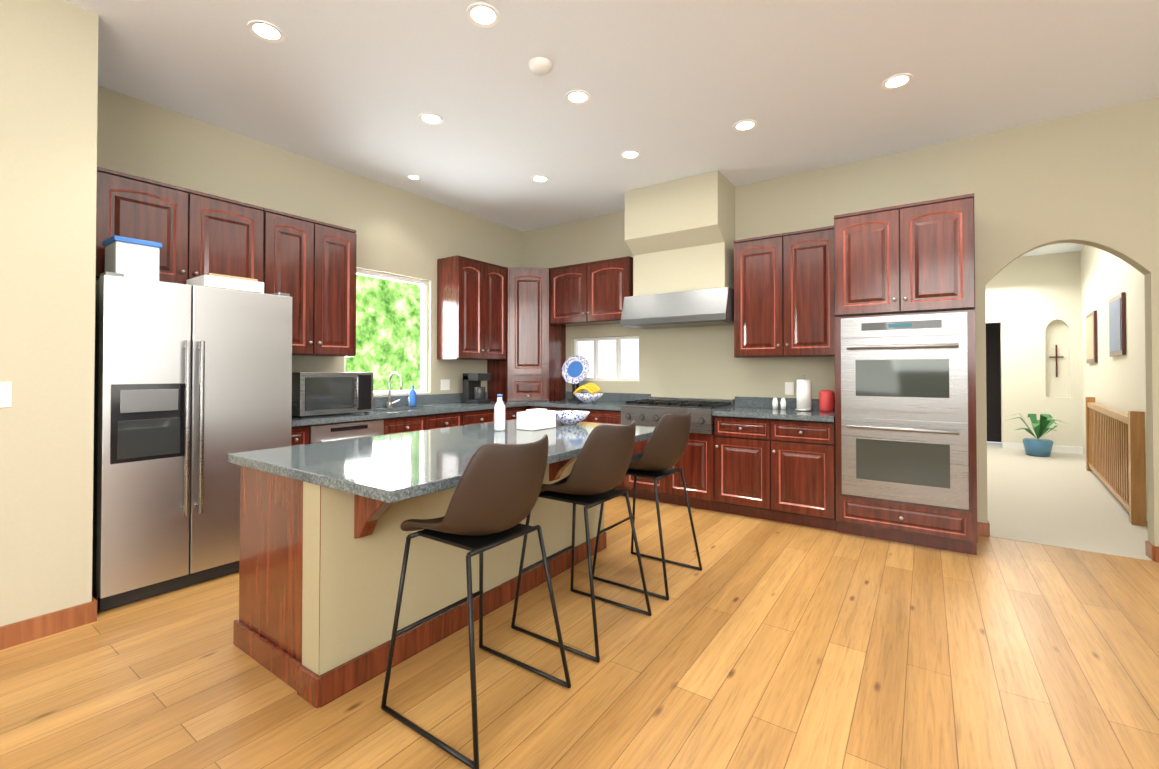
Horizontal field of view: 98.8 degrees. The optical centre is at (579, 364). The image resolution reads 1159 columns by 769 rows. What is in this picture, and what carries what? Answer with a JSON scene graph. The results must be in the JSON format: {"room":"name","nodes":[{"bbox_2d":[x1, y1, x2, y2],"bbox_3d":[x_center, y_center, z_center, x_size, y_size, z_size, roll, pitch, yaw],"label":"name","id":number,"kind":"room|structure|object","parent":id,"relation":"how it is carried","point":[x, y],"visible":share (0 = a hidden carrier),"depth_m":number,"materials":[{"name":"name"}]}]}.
{"room":"kitchen","nodes":[
{"label":"kitchen","id":0,"kind":"room"},
{"bbox_2d":[0,0,97,626],"bbox_3d":[-4.190,-0.264,0.851,1.000,3.050,4.710,0,-1,35],"label":"wall","id":1,"kind":"structure","parent":0,"point":[48,106],"depth_m":2.36,"materials":[{"name":"beige paint"}]},
{"bbox_2d":[0,382,11,407],"bbox_3d":[-2.606,0.135,2.235,0.012,0.115,0.070,0,-1,35],"label":"light switch","id":2,"kind":"object","parent":1,"relation":"attached to","point":[5,394],"visible":1,"depth_m":2.25,"materials":[{"name":"white plastic"}]},
{"bbox_2d":[0,521,1158,649],"bbox_3d":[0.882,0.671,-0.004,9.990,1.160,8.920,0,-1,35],"label":"baseboard","id":3,"kind":"structure","parent":1,"relation":"attached to","point":[28,630],"depth_m":2.37,"materials":[{"name":"brown wood"}]},
{"bbox_2d":[97,86,522,396],"bbox_3d":[-2.165,-0.221,4.503,0.150,3.050,5.020,0,-1,35],"label":"wall","id":4,"kind":"structure","parent":0,"point":[401,233],"depth_m":4.26,"materials":[{"name":"beige paint"}]},
{"bbox_2d":[95,167,266,293],"bbox_3d":[-2.686,-0.825,3.337,0.332,0.650,0.900,0,-1,35],"label":"upper cabinet","id":5,"kind":"object","parent":4,"relation":"attached to","point":[199,233],"depth_m":3.22,"materials":[{"name":"brown wood"}]},
{"bbox_2d":[267,208,356,356],"bbox_3d":[-2.222,-0.607,4.002,0.332,1.070,0.715,0,-1,35],"label":"upper cabinet","id":6,"kind":"object","parent":4,"relation":"attached to","point":[308,265],"depth_m":3.92,"materials":[{"name":"brown wood"}]},
{"bbox_2d":[344,268,429,395],"bbox_3d":[-1.899,-0.297,4.886,0.146,1.186,0.946,0,-1,35],"label":"window","id":7,"kind":"structure","parent":4,"relation":"in","point":[423,337],"depth_m":5.23,"materials":[{"name":"white"}]},
{"bbox_2d":[441,379,449,389],"bbox_3d":[-1.454,0.217,5.380,0.006,0.115,0.120,0,-1,35],"label":"electrical outlet","id":8,"kind":"object","parent":4,"relation":"attached to","point":[445,384],"visible":1,"depth_m":5.38,"materials":[{"name":"white plastic"}]},
{"bbox_2d":[437,255,506,360],"bbox_3d":[-1.174,-0.589,5.507,0.332,1.070,0.732,0,-1,35],"label":"upper cabinet","id":9,"kind":"object","parent":4,"relation":"attached to","point":[471,293],"depth_m":5.28,"materials":[{"name":"brown wood"}]},
{"bbox_2d":[0,496,1158,768],"bbox_3d":[0.680,1.282,-0.004,10.350,0.060,8.900,0,-1,35],"label":"floor","id":10,"kind":"structure","parent":0,"point":[758,644],"depth_m":2.05,"materials":[{"name":"brown wood"}]},
{"bbox_2d":[92,272,291,610],"bbox_3d":[-2.468,0.403,3.117,0.868,1.750,0.920,0,-1,35],"label":"fridge","id":11,"kind":"object","parent":10,"relation":"on","point":[192,386],"visible":0.92,"depth_m":2.77,"materials":[{"name":"silver metal"}]},
{"bbox_2d":[102,235,161,280],"bbox_3d":[-2.574,-0.591,2.861,0.240,0.228,0.210,0,-1,35],"label":"container","id":12,"kind":"object","parent":11,"relation":"on","point":[127,257],"visible":0.79,"depth_m":2.79,"materials":[{"name":"white plastic"}]},
{"bbox_2d":[187,273,263,292],"bbox_3d":[-2.295,-0.517,3.226,0.300,0.088,0.330,0,-1,35],"label":"box","id":13,"kind":"object","parent":11,"relation":"on","point":[213,280],"visible":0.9,"depth_m":3.12,"materials":[{"name":"white cardboard"}]},
{"bbox_2d":[291,415,314,445],"bbox_3d":[-2.249,0.795,3.679,0.637,1.000,0.211,0,-1,35],"label":"base cabinet","id":14,"kind":"object","parent":10,"relation":"on","point":[303,429],"depth_m":3.57,"materials":[{"name":"brown wood"}]},
{"bbox_2d":[315,400,390,442],"bbox_3d":[-2.017,0.799,4.011,0.637,1.000,0.599,0,-1,35],"label":"dishwasher","id":15,"kind":"object","parent":10,"relation":"on","point":[389,414],"depth_m":3.89,"materials":[{"name":"silver metal"}]},
{"bbox_2d":[292,372,372,417],"bbox_3d":[-2.045,0.229,4.006,0.489,0.335,0.590,0,-1,35],"label":"microwave","id":16,"kind":"object","parent":15,"relation":"on","point":[319,393],"visible":0.9,"depth_m":3.84,"materials":[{"name":"silver metal"}]},
{"bbox_2d":[373,394,466,433],"bbox_3d":[-1.604,0.806,4.606,0.637,1.000,0.850,0,-1,35],"label":"base cabinet","id":17,"kind":"object","parent":10,"relation":"on","point":[432,411],"depth_m":4.68,"materials":[{"name":"brown wood"}]},
{"bbox_2d":[409,386,415,405],"bbox_3d":[-1.645,0.306,4.903,0.064,0.202,0.064,0,-1,35],"label":"soap bottle","id":18,"kind":"object","parent":17,"relation":"on","point":[412,397],"visible":0.98,"depth_m":4.88,"materials":[{"name":"blue plastic"}]},
{"bbox_2d":[233,439,646,707],"bbox_3d":[-0.581,0.871,2.810,1.030,0.834,2.038,0,-1,35],"label":"kitchen island","id":19,"kind":"object","parent":10,"relation":"on","point":[323,535],"depth_m":2.10,"materials":[{"name":"beige paint"}]},
{"bbox_2d":[227,419,654,506],"bbox_3d":[-0.510,0.434,2.786,1.240,0.040,2.095,0,-1,35],"label":"island countertop","id":20,"kind":"structure","parent":19,"relation":"on","point":[399,467],"depth_m":2.21,"materials":[{"name":"grey stone"}]},
{"bbox_2d":[494,394,504,430],"bbox_3d":[-0.507,0.302,3.160,0.070,0.228,0.068,0,-1,35],"label":"water bottle","id":21,"kind":"object","parent":20,"relation":"on","point":[499,415],"visible":1,"depth_m":3.13,"materials":[{"name":"white plastic"}]},
{"bbox_2d":[517,408,555,430],"bbox_3d":[-0.283,0.355,3.272,0.140,0.125,0.240,0,-1,35],"label":"tissue box","id":22,"kind":"object","parent":20,"relation":"on","point":[533,419],"visible":1,"depth_m":3.19,"materials":[{"name":"white paper"}]},
{"bbox_2d":[556,410,589,424],"bbox_3d":[-0.064,0.378,3.533,0.280,0.085,0.280,0,-1,35],"label":"bowl","id":23,"kind":"object","parent":20,"relation":"on","point":[570,417],"visible":0.85,"depth_m":3.45,"materials":[{"name":"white ceramic"}]},
{"bbox_2d":[439,392,496,424],"bbox_3d":[-1.227,0.812,5.147,0.637,1.000,0.470,0,-1,35],"label":"base cabinet","id":24,"kind":"object","parent":10,"relation":"on","point":[477,413],"depth_m":5.03,"materials":[{"name":"brown wood"}]},
{"bbox_2d":[462,373,489,402],"bbox_3d":[-1.133,0.253,5.467,0.244,0.320,0.190,0,-1,35],"label":"coffee maker","id":25,"kind":"object","parent":24,"relation":"on","point":[473,391],"visible":1,"depth_m":5.41,"materials":[{"name":"black plastic"}]},
{"bbox_2d":[381,434,570,768],"bbox_3d":[-0.379,0.768,1.896,0.515,1.004,0.507,0,-1,35],"label":"stool","id":26,"kind":"object","parent":10,"relation":"on","point":[494,498],"visible":1,"depth_m":1.72,"materials":[{"name":"brown leather"}]},
{"bbox_2d":[503,401,530,420],"bbox_3d":[-0.958,0.816,5.533,0.637,1.000,0.469,0,-1,35],"label":"base cabinet","id":27,"kind":"object","parent":10,"relation":"on","point":[511,407],"depth_m":5.41,"materials":[{"name":"brown wood"}]},
{"bbox_2d":[511,419,651,662],"bbox_3d":[0.021,0.775,2.470,0.515,1.004,0.507,0,-1,35],"label":"stool","id":28,"kind":"object","parent":10,"relation":"on","point":[595,476],"visible":0.92,"depth_m":2.29,"materials":[{"name":"brown leather"}]},
{"bbox_2d":[592,410,701,599],"bbox_3d":[0.421,0.781,3.045,0.515,1.004,0.507,0,-1,35],"label":"stool","id":29,"kind":"object","parent":10,"relation":"on","point":[659,456],"visible":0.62,"depth_m":2.86,"materials":[{"name":"brown leather"}]},
{"bbox_2d":[528,391,836,530],"bbox_3d":[0.853,0.809,4.900,3.060,1.000,0.655,0,-1,35],"label":"base cabinet","id":30,"kind":"object","parent":10,"relation":"on","point":[758,457],"visible":0.75,"depth_m":4.16,"materials":[{"name":"brown wood"}]},
{"bbox_2d":[562,355,588,400],"bbox_3d":[-0.047,0.151,5.782,0.348,0.532,0.125,0,-1,35],"label":"decorative plate","id":31,"kind":"object","parent":30,"relation":"on","point":[575,369],"visible":0.96,"depth_m":5.77,"materials":[{"name":"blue ceramic"}]},
{"bbox_2d":[573,383,603,402],"bbox_3d":[0.099,0.309,5.431,0.326,0.207,0.326,0,-1,26],"label":"fruit bowl","id":32,"kind":"object","parent":30,"relation":"on","point":[593,394],"visible":1,"depth_m":5.25,"materials":[{"name":"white ceramic"}]},
{"bbox_2d":[772,398,785,409],"bbox_3d":[1.807,0.349,4.497,0.120,0.105,0.050,0,-1,35],"label":"salt","id":33,"kind":"object","parent":30,"relation":"on","point":[782,403],"visible":0.92,"depth_m":4.48,"materials":[{"name":"white ceramic"}]},
{"bbox_2d":[795,375,812,410],"bbox_3d":[1.961,0.245,4.343,0.150,0.310,0.150,0,-1,35],"label":"paper towel","id":34,"kind":"object","parent":30,"relation":"on","point":[803,394],"visible":0.98,"depth_m":4.29,"materials":[{"name":"white paper"}]},
{"bbox_2d":[819,390,834,411],"bbox_3d":[2.114,0.306,4.248,0.120,0.185,0.120,0,-1,35],"label":"canister","id":35,"kind":"object","parent":30,"relation":"on","point":[826,400],"visible":1,"depth_m":4.20,"materials":[{"name":"red ceramic"}]},
{"bbox_2d":[834,193,976,554],"bbox_3d":[2.442,0.075,3.765,0.847,2.440,0.718,0,-1,35],"label":"tall cabinet","id":36,"kind":"object","parent":10,"relation":"on","point":[905,393],"visible":1,"depth_m":3.52,"materials":[{"name":"brown wood"}]},
{"bbox_2d":[64,0,1158,256],"bbox_3d":[2.479,-1.843,2.618,10.350,0.150,15.200,0,-1,35],"label":"ceiling","id":37,"kind":"structure","parent":0,"point":[676,88],"depth_m":3.08,"materials":[{"name":"white paint"}]},
{"bbox_2d":[247,20,284,42],"bbox_3d":[-1.658,-1.764,2.633,0.170,0.008,0.170,0,-1,35],"label":"recessed light","id":38,"kind":"object","parent":37,"relation":"in","point":[266,31],"visible":1,"depth_m":2.63,"materials":[{"name":"white plastic"}]},
{"bbox_2d":[407,175,420,179],"bbox_3d":[-1.540,-1.741,4.622,0.120,0.008,0.120,0,-1,35],"label":"recessed light","id":39,"kind":"object","parent":37,"relation":"in","point":[413,177],"visible":0.92,"depth_m":4.62,"materials":[{"name":"white plastic"}]},
{"bbox_2d":[418,112,442,124],"bbox_3d":[-1.060,-1.753,3.545,0.170,0.008,0.170,0,-1,35],"label":"recessed light","id":40,"kind":"object","parent":37,"relation":"in","point":[429,118],"visible":1,"depth_m":3.54,"materials":[{"name":"white plastic"}]},
{"bbox_2d":[466,2,499,27],"bbox_3d":[-0.487,-1.765,2.512,0.170,0.008,0.170,0,-1,35],"label":"recessed light","id":41,"kind":"object","parent":37,"relation":"in","point":[483,15],"visible":1,"depth_m":2.51,"materials":[{"name":"white plastic"}]},
{"bbox_2d":[531,175,548,182],"bbox_3d":[-0.369,-1.740,4.660,0.170,0.008,0.170,0,-1,35],"label":"recessed light","id":42,"kind":"object","parent":37,"relation":"in","point":[540,179],"visible":0.96,"depth_m":4.66,"materials":[{"name":"white plastic"}]},
{"bbox_2d":[529,57,551,75],"bbox_3d":[-0.229,-1.744,2.917,0.136,0.039,0.136,0,-1,35],"label":"smoke detector","id":43,"kind":"object","parent":37,"relation":"attached to","point":[540,66],"visible":0.98,"depth_m":2.88,"materials":[{"name":"white plastic"}]},
{"bbox_2d":[565,90,590,104],"bbox_3d":[-0.011,-1.756,3.266,0.170,0.008,0.170,0,-1,35],"label":"recessed light","id":44,"kind":"object","parent":37,"relation":"in","point":[577,97],"visible":1,"depth_m":3.27,"materials":[{"name":"white plastic"}]},
{"bbox_2d":[620,150,639,159],"bbox_3d":[0.422,-1.746,4.133,0.170,0.008,0.170,0,-1,35],"label":"recessed light","id":45,"kind":"object","parent":37,"relation":"in","point":[630,154],"visible":0.98,"depth_m":4.13,"materials":[{"name":"white plastic"}]},
{"bbox_2d":[733,119,756,131],"bbox_3d":[1.214,-1.752,3.643,0.170,0.008,0.170,0,-1,35],"label":"recessed light","id":46,"kind":"object","parent":37,"relation":"in","point":[744,125],"visible":1,"depth_m":3.64,"materials":[{"name":"white plastic"}]},
{"bbox_2d":[881,73,913,89],"bbox_3d":[1.974,-1.758,3.090,0.170,0.008,0.170,0,-1,35],"label":"recessed light","id":47,"kind":"object","parent":37,"relation":"in","point":[897,81],"visible":1,"depth_m":3.09,"materials":[{"name":"white plastic"}]},
{"bbox_2d":[522,97,1158,545],"bbox_3d":[3.338,-0.231,3.658,10.150,3.050,0.120,0,-1,35],"label":"wall","id":48,"kind":"structure","parent":0,"point":[1090,179],"depth_m":3.79,"materials":[{"name":"beige paint"}]},
{"bbox_2d":[487,267,565,400],"bbox_3d":[-0.630,-0.351,5.961,0.700,1.537,0.631,0,-1,35],"label":"upper cabinet","id":49,"kind":"object","parent":48,"relation":"attached to","point":[529,368],"visible":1,"depth_m":5.72,"materials":[{"name":"brown wood"}]},
{"bbox_2d":[574,336,638,380],"bbox_3d":[0.322,-0.066,5.774,0.916,0.506,0.050,0,-1,35],"label":"window","id":50,"kind":"structure","parent":48,"relation":"in","point":[596,359],"depth_m":5.76,"materials":[{"name":"white wood"}]},
{"bbox_2d":[621,170,734,328],"bbox_3d":[0.998,-1.062,4.903,1.067,1.354,0.520,0,-1,35],"label":"range hood","id":51,"kind":"object","parent":48,"relation":"attached to","point":[679,237],"visible":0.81,"depth_m":4.73,"materials":[{"name":"beige paint"}]},
{"bbox_2d":[550,226,834,357],"bbox_3d":[0.963,-0.595,5.016,2.993,1.070,0.367,0,-1,35],"label":"upper cabinet","id":52,"kind":"object","parent":48,"relation":"attached to","point":[784,306],"visible":0.94,"depth_m":4.37,"materials":[{"name":"brown wood"}]},
{"bbox_2d":[785,382,793,394],"bbox_3d":[1.924,0.217,4.558,0.075,0.115,0.006,0,-1,35],"label":"electrical outlet","id":53,"kind":"object","parent":48,"relation":"attached to","point":[789,388],"visible":1,"depth_m":4.55,"materials":[{"name":"white plastic"}]},
{"bbox_2d":[985,251,1082,446],"bbox_3d":[6.748,-0.179,8.119,2.850,3.050,0.140,0,-1,35],"label":"wall","id":54,"kind":"structure","parent":0,"point":[1033,311],"depth_m":7.78,"materials":[{"name":"beige paint"}]},
{"bbox_2d":[1002,442,1082,453],"bbox_3d":[6.589,1.296,8.118,2.330,0.100,0.015,0,-1,35],"label":"baseboard","id":55,"kind":"structure","parent":54,"relation":"attached to","point":[1064,449],"depth_m":7.61,"materials":[{"name":"white wood"}]},
{"bbox_2d":[1049,345,1063,376],"bbox_3d":[7.389,-0.059,7.699,0.160,0.500,0.015,0,-1,35],"label":"cross","id":56,"kind":"object","parent":54,"relation":"attached to","point":[1055,356],"visible":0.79,"depth_m":7.69,"materials":[{"name":"brown wood"}]},
{"bbox_2d":[1080,245,1147,521],"bbox_3d":[5.820,-0.211,5.342,0.139,3.050,5.520,-1,-1,40],"label":"wall","id":57,"kind":"structure","parent":0,"point":[1118,383],"depth_m":5.36,"materials":[{"name":"beige paint"}]},
{"bbox_2d":[1086,310,1096,362],"bbox_3d":[6.687,-0.348,6.497,0.030,0.650,0.800,-1,-1,40],"label":"picture frame","id":58,"kind":"object","parent":57,"relation":"attached to","point":[1091,337],"visible":0.96,"depth_m":6.35,"materials":[{"name":"brown wood"}]},
{"bbox_2d":[1109,292,1125,356],"bbox_3d":[5.438,-0.390,5.032,0.030,0.600,0.750,-1,-1,40],"label":"picture frame","id":59,"kind":"object","parent":57,"relation":"attached to","point":[1117,327],"visible":1,"depth_m":4.91,"materials":[{"name":"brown wood"}]},
{"label":"outside","id":60,"kind":"structure","parent":0,"visible":0},
{"bbox_2d":[346,274,420,390],"bbox_3d":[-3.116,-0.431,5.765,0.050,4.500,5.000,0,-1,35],"label":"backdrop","id":61,"kind":"structure","parent":60,"point":[388,319],"depth_m":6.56,"materials":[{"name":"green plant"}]},
{"bbox_2d":[578,339,638,377],"bbox_3d":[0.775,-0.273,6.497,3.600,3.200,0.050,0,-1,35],"label":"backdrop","id":62,"kind":"structure","parent":60,"point":[629,358],"depth_m":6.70,"materials":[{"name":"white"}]},
{"bbox_2d":[987,442,1153,560],"bbox_3d":[5.370,1.349,5.990,5.500,0.064,6.300,0,-1,35],"label":"floor","id":63,"kind":"structure","parent":60,"point":[1063,500],"depth_m":4.56,"materials":[{"name":"beige carpet"}]},
{"bbox_2d":[1004,413,1066,456],"bbox_3d":[6.747,1.022,7.305,0.810,0.619,0.870,0,-1,35],"label":"plant","id":64,"kind":"object","parent":63,"relation":"on","point":[1037,446],"visible":1,"depth_m":7.21,"materials":[{"name":"blue plant"}]},
{"bbox_2d":[1085,397,1145,525],"bbox_3d":[5.445,0.851,5.111,0.080,0.920,2.900,-1,-1,40],"label":"railing","id":65,"kind":"object","parent":63,"relation":"on","point":[1115,451],"visible":1,"depth_m":4.54,"materials":[{"name":"brown wood"}]}
]}

